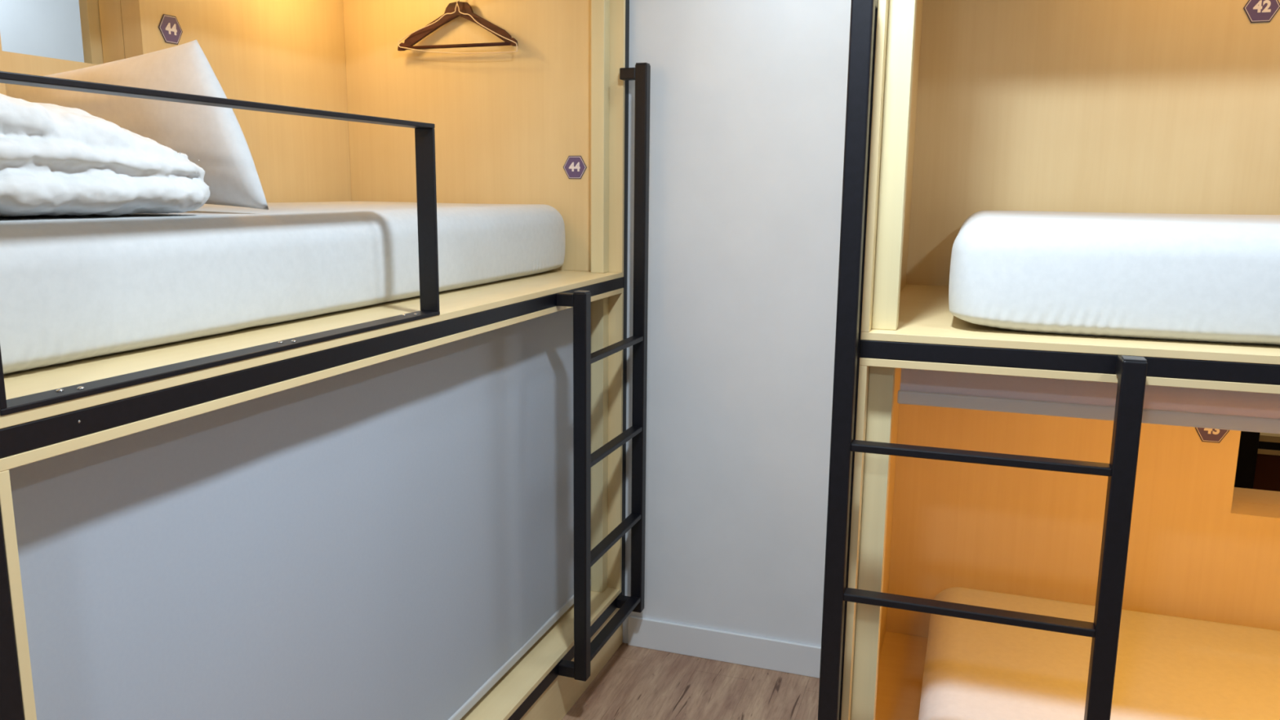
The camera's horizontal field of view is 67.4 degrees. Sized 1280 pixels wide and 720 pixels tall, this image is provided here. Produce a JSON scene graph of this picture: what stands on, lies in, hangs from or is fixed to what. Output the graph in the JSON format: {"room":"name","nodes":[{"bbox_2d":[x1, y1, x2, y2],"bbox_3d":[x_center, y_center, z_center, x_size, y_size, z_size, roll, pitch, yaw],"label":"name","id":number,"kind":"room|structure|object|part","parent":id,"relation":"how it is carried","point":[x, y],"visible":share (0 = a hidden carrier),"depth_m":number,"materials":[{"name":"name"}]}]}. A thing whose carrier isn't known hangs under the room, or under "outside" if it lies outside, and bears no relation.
{"room":"dormitory","nodes":[
{"label":"dormitory","id":0,"kind":"room"},
{"bbox_2d":[0,0,84,62],"bbox_3d":[-2.747,-0.082,1.710,0.100,2.600,4.600,4,11,19],"label":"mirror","id":1,"kind":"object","parent":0,"point":[51,28],"depth_m":3.32,"materials":[{"name":"white paint"}]},
{"bbox_2d":[562,642,819,719],"bbox_3d":[0.279,1.213,2.159,5.900,0.050,7.000,4,11,19],"label":"floor","id":2,"kind":"structure","parent":0,"point":[636,682],"depth_m":3.00,"materials":[{"name":"brown wood"}]},
{"bbox_2d":[0,0,629,719],"bbox_3d":[-0.948,-0.033,2.281,1.166,2.335,2.170,4,11,19],"label":"bunk bed","id":3,"kind":"object","parent":2,"relation":"on","point":[508,126],"visible":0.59,"depth_m":2.96,"materials":[{"name":"brown wood"}]},
{"bbox_3d":[-0.765,0.102,1.093,0.035,2.175,0.035,4,11,19],"label":"frame post","id":4,"kind":"part","parent":3,"relation":"part of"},
{"bbox_3d":[-1.218,0.588,1.366,1.000,1.000,0.015,4,11,19],"label":"panel","id":5,"kind":"part","parent":3,"relation":"part of","materials":[{"name":"brown wood"}]},
{"bbox_3d":[-1.418,-0.871,2.492,0.028,0.500,0.056,4,11,19],"label":"opening casing","id":6,"kind":"part","parent":3,"relation":"part of","materials":[{"name":"brown wood"}]},
{"bbox_2d":[158,13,182,44],"bbox_3d":[-1.241,-0.874,2.537,0.003,0.072,0.081,4,11,19],"label":"number plate","id":7,"kind":"object","parent":3,"relation":"attached to","point":[169,27],"visible":1,"depth_m":2.54,"materials":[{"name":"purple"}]},
{"bbox_3d":[-1.343,-0.666,2.309,0.015,1.030,2.100,4,11,19],"label":"panel","id":8,"kind":"part","parent":3,"relation":"part of","materials":[{"name":"brown wood"}]},
{"bbox_2d":[0,71,439,415],"bbox_3d":[-0.596,-0.208,1.530,0.043,0.389,0.969,4,11,19],"label":"guard rail","id":9,"kind":"object","parent":3,"relation":"attached to","point":[424,134],"visible":1,"depth_m":1.51,"materials":[{"name":"black metal"}]},
{"bbox_3d":[-0.754,-0.128,1.084,0.042,0.372,0.008,4,11,19],"label":"post","id":10,"kind":"part","parent":9,"relation":"part of","materials":[{"name":"black metal"}]},
{"bbox_3d":[-0.598,-0.020,1.563,0.043,0.008,0.969,4,11,19],"label":"plate","id":11,"kind":"part","parent":9,"relation":"part of","materials":[{"name":"black metal"}]},
{"bbox_3d":[-0.438,-0.286,1.976,0.042,0.372,0.008,4,11,19],"label":"post","id":12,"kind":"part","parent":9,"relation":"part of","materials":[{"name":"black metal"}]},
{"bbox_2d":[0,200,565,373],"bbox_3d":[-0.941,-0.250,2.239,0.816,0.213,2.062,4,11,19],"label":"mattress","id":13,"kind":"object","parent":3,"relation":"on","point":[74,287],"visible":0.9,"depth_m":1.67,"materials":[{"name":"white fabric"}]},
{"bbox_2d":[0,93,209,216],"bbox_3d":[-1.164,-0.330,1.497,0.702,0.208,0.706,4,11,19],"label":"duvet","id":14,"kind":"object","parent":13,"relation":"on","point":[55,160],"visible":1,"depth_m":1.45,"materials":[{"name":"white fabric"}]},
{"bbox_2d":[4,40,268,209],"bbox_3d":[-1.037,-0.474,1.959,0.766,0.315,0.166,6,11,25],"label":"pillow","id":15,"kind":"object","parent":13,"relation":"on","point":[214,136],"visible":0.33,"depth_m":1.81,"materials":[{"name":"white fabric"}]},
{"bbox_2d":[8,306,591,719],"bbox_3d":[-0.494,0.438,2.179,0.013,0.980,2.008,4,11,19],"label":"roller blind","id":16,"kind":"object","parent":3,"relation":"attached to","point":[388,540],"visible":0.9,"depth_m":1.82,"materials":[{"name":"grey fabric"}]},
{"bbox_3d":[-0.521,-0.804,3.115,1.000,1.000,0.015,4,11,19],"label":"panel","id":17,"kind":"part","parent":3,"relation":"part of","materials":[{"name":"brown wood"}]},
{"bbox_2d":[563,155,586,178],"bbox_3d":[-0.206,-0.608,3.028,0.081,0.072,0.003,4,11,19],"label":"number plate","id":18,"kind":"object","parent":3,"relation":"attached to","point":[575,166],"visible":1,"depth_m":3.03,"materials":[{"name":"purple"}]},
{"bbox_2d":[555,62,650,681],"bbox_3d":[-0.102,0.008,2.826,0.088,1.753,0.515,4,11,19],"label":"ladder","id":19,"kind":"object","parent":3,"relation":"attached to","point":[584,651],"visible":1,"depth_m":2.88,"materials":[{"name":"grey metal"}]},
{"bbox_3d":[-0.160,0.366,2.653,0.038,1.110,0.038,4,11,19],"label":"rail","id":20,"kind":"part","parent":19,"relation":"part of","materials":[{"name":"black metal"}]},
{"bbox_3d":[0.000,-0.028,3.040,0.038,1.750,0.038,4,11,19],"label":"rail","id":21,"kind":"part","parent":19,"relation":"part of","materials":[{"name":"black metal"}]},
{"bbox_3d":[-0.532,0.244,3.304,1.000,1.000,0.015,4,11,19],"label":"panel","id":22,"kind":"part","parent":3,"relation":"part of","materials":[{"name":"brown wood"}]},
{"bbox_3d":[-0.063,-0.249,3.078,0.035,2.175,0.035,4,11,19],"label":"frame post","id":23,"kind":"part","parent":3,"relation":"part of","materials":[{"name":"black metal"}]},
{"bbox_2d":[839,0,1279,719],"bbox_3d":[1.619,0.026,2.098,2.170,2.335,1.268,4,11,19],"label":"bunk bed","id":24,"kind":"object","parent":2,"relation":"on","point":[1118,106],"visible":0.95,"depth_m":2.56,"materials":[{"name":"brown wood"}]},
{"bbox_3d":[0.409,-0.024,1.854,0.035,2.175,0.035,4,11,19],"label":"frame post","id":25,"kind":"part","parent":24,"relation":"part of","materials":[{"name":"black metal"}]},
{"bbox_3d":[0.586,0.421,2.389,0.015,1.000,1.000,4,11,19],"label":"panel","id":26,"kind":"part","parent":24,"relation":"part of","materials":[{"name":"brown wood"}]},
{"bbox_3d":[0.597,-0.627,2.200,0.015,1.000,1.000,4,11,19],"label":"panel","id":27,"kind":"part","parent":24,"relation":"part of","materials":[{"name":"brown wood"}]},
{"bbox_2d":[817,0,1147,719],"bbox_3d":[0.613,0.208,1.757,0.515,1.753,0.088,4,11,19],"label":"ladder","id":28,"kind":"object","parent":24,"relation":"attached to","point":[1131,371],"visible":1,"depth_m":1.71,"materials":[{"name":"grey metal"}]},
{"bbox_3d":[0.379,0.198,1.811,0.038,1.750,0.038,4,11,19],"label":"rail","id":29,"kind":"part","parent":28,"relation":"part of","materials":[{"name":"black metal"}]},
{"bbox_3d":[0.826,0.545,1.714,0.038,1.110,0.038,4,11,19],"label":"rail","id":30,"kind":"part","parent":28,"relation":"part of","materials":[{"name":"black metal"}]},
{"bbox_3d":[1.738,0.408,2.525,2.100,1.030,0.015,4,11,19],"label":"panel","id":31,"kind":"part","parent":24,"relation":"part of","materials":[{"name":"brown wood"}]},
{"bbox_2d":[897,368,1279,434],"bbox_3d":[1.440,0.110,1.589,1.962,0.086,0.013,4,11,19],"label":"roller blind","id":32,"kind":"object","parent":24,"relation":"attached to","point":[1248,411],"visible":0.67,"depth_m":1.80,"materials":[{"name":"grey fabric"}]},
{"bbox_3d":[1.748,-0.640,2.336,2.100,1.030,0.015,4,11,19],"label":"panel","id":33,"kind":"part","parent":24,"relation":"part of","materials":[{"name":"brown wood"}]},
{"bbox_2d":[918,586,1279,719],"bbox_3d":[1.608,0.879,2.141,1.878,0.206,0.910,4,11,19],"label":"mattress","id":34,"kind":"object","parent":24,"relation":"on","point":[1168,668],"visible":0.88,"depth_m":2.31,"materials":[{"name":"white fabric"}]},
{"bbox_2d":[948,210,1279,345],"bbox_3d":[1.621,-0.174,1.949,1.871,0.217,0.911,4,11,19],"label":"mattress","id":35,"kind":"object","parent":24,"relation":"on","point":[1209,277],"visible":1,"depth_m":1.75,"materials":[{"name":"white fabric"}]},
{"bbox_2d":[1195,426,1229,443],"bbox_3d":[1.522,0.184,2.552,0.081,0.072,0.003,4,11,19],"label":"number plate","id":36,"kind":"object","parent":24,"relation":"attached to","point":[1209,435],"visible":0.48,"depth_m":2.55,"materials":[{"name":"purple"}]},
{"bbox_2d":[1234,431,1279,491],"bbox_3d":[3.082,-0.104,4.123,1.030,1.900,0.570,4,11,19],"label":"mirror","id":37,"kind":"object","parent":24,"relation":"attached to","point":[1258,464],"visible":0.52,"depth_m":4.08,"materials":[{"name":"black mirror"}]},
{"bbox_3d":[2.570,-0.091,4.022,0.130,1.900,0.040,4,11,19],"label":"frame post","id":38,"kind":"part","parent":37,"relation":"part of","materials":[{"name":"black"}]},
{"bbox_3d":[3.018,0.649,4.002,0.830,0.459,0.015,4,11,19],"label":"panel","id":39,"kind":"part","parent":37,"relation":"part of","materials":[{"name":"brown"}]},
{"bbox_2d":[1243,0,1279,22],"bbox_3d":[1.532,-0.869,2.362,0.081,0.072,0.003,4,11,19],"label":"number plate","id":40,"kind":"object","parent":24,"relation":"attached to","point":[1256,11],"visible":1,"depth_m":2.36,"materials":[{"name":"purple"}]},
{"bbox_2d":[622,0,851,646],"bbox_3d":[-0.543,-0.348,3.303,3.000,2.600,0.100,4,11,19],"label":"wall","id":41,"kind":"structure","parent":0,"point":[748,98],"depth_m":2.98,"materials":[{"name":"white paint"}]},
{"bbox_2d":[627,615,821,678],"bbox_3d":[0.335,0.954,3.163,0.795,0.104,0.012,4,11,19],"label":"baseboard","id":42,"kind":"structure","parent":41,"relation":"attached to","point":[804,660],"depth_m":3.17,"materials":[{"name":"white"}]},
{"bbox_3d":[-0.569,-1.220,3.019,0.008,0.018,0.058,4,11,19],"label":"wall hook","id":43,"kind":"object","parent":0,"visible":0},
{"bbox_2d":[397,0,517,51],"bbox_3d":[-0.578,-1.111,3.034,0.426,0.245,0.032,4,11,19],"label":"wooden hanger","id":44,"kind":"object","parent":43,"relation":"hanging from","point":[415,37],"visible":0.98,"depth_m":3.04,"materials":[{"name":"brown wood"}]}
]}

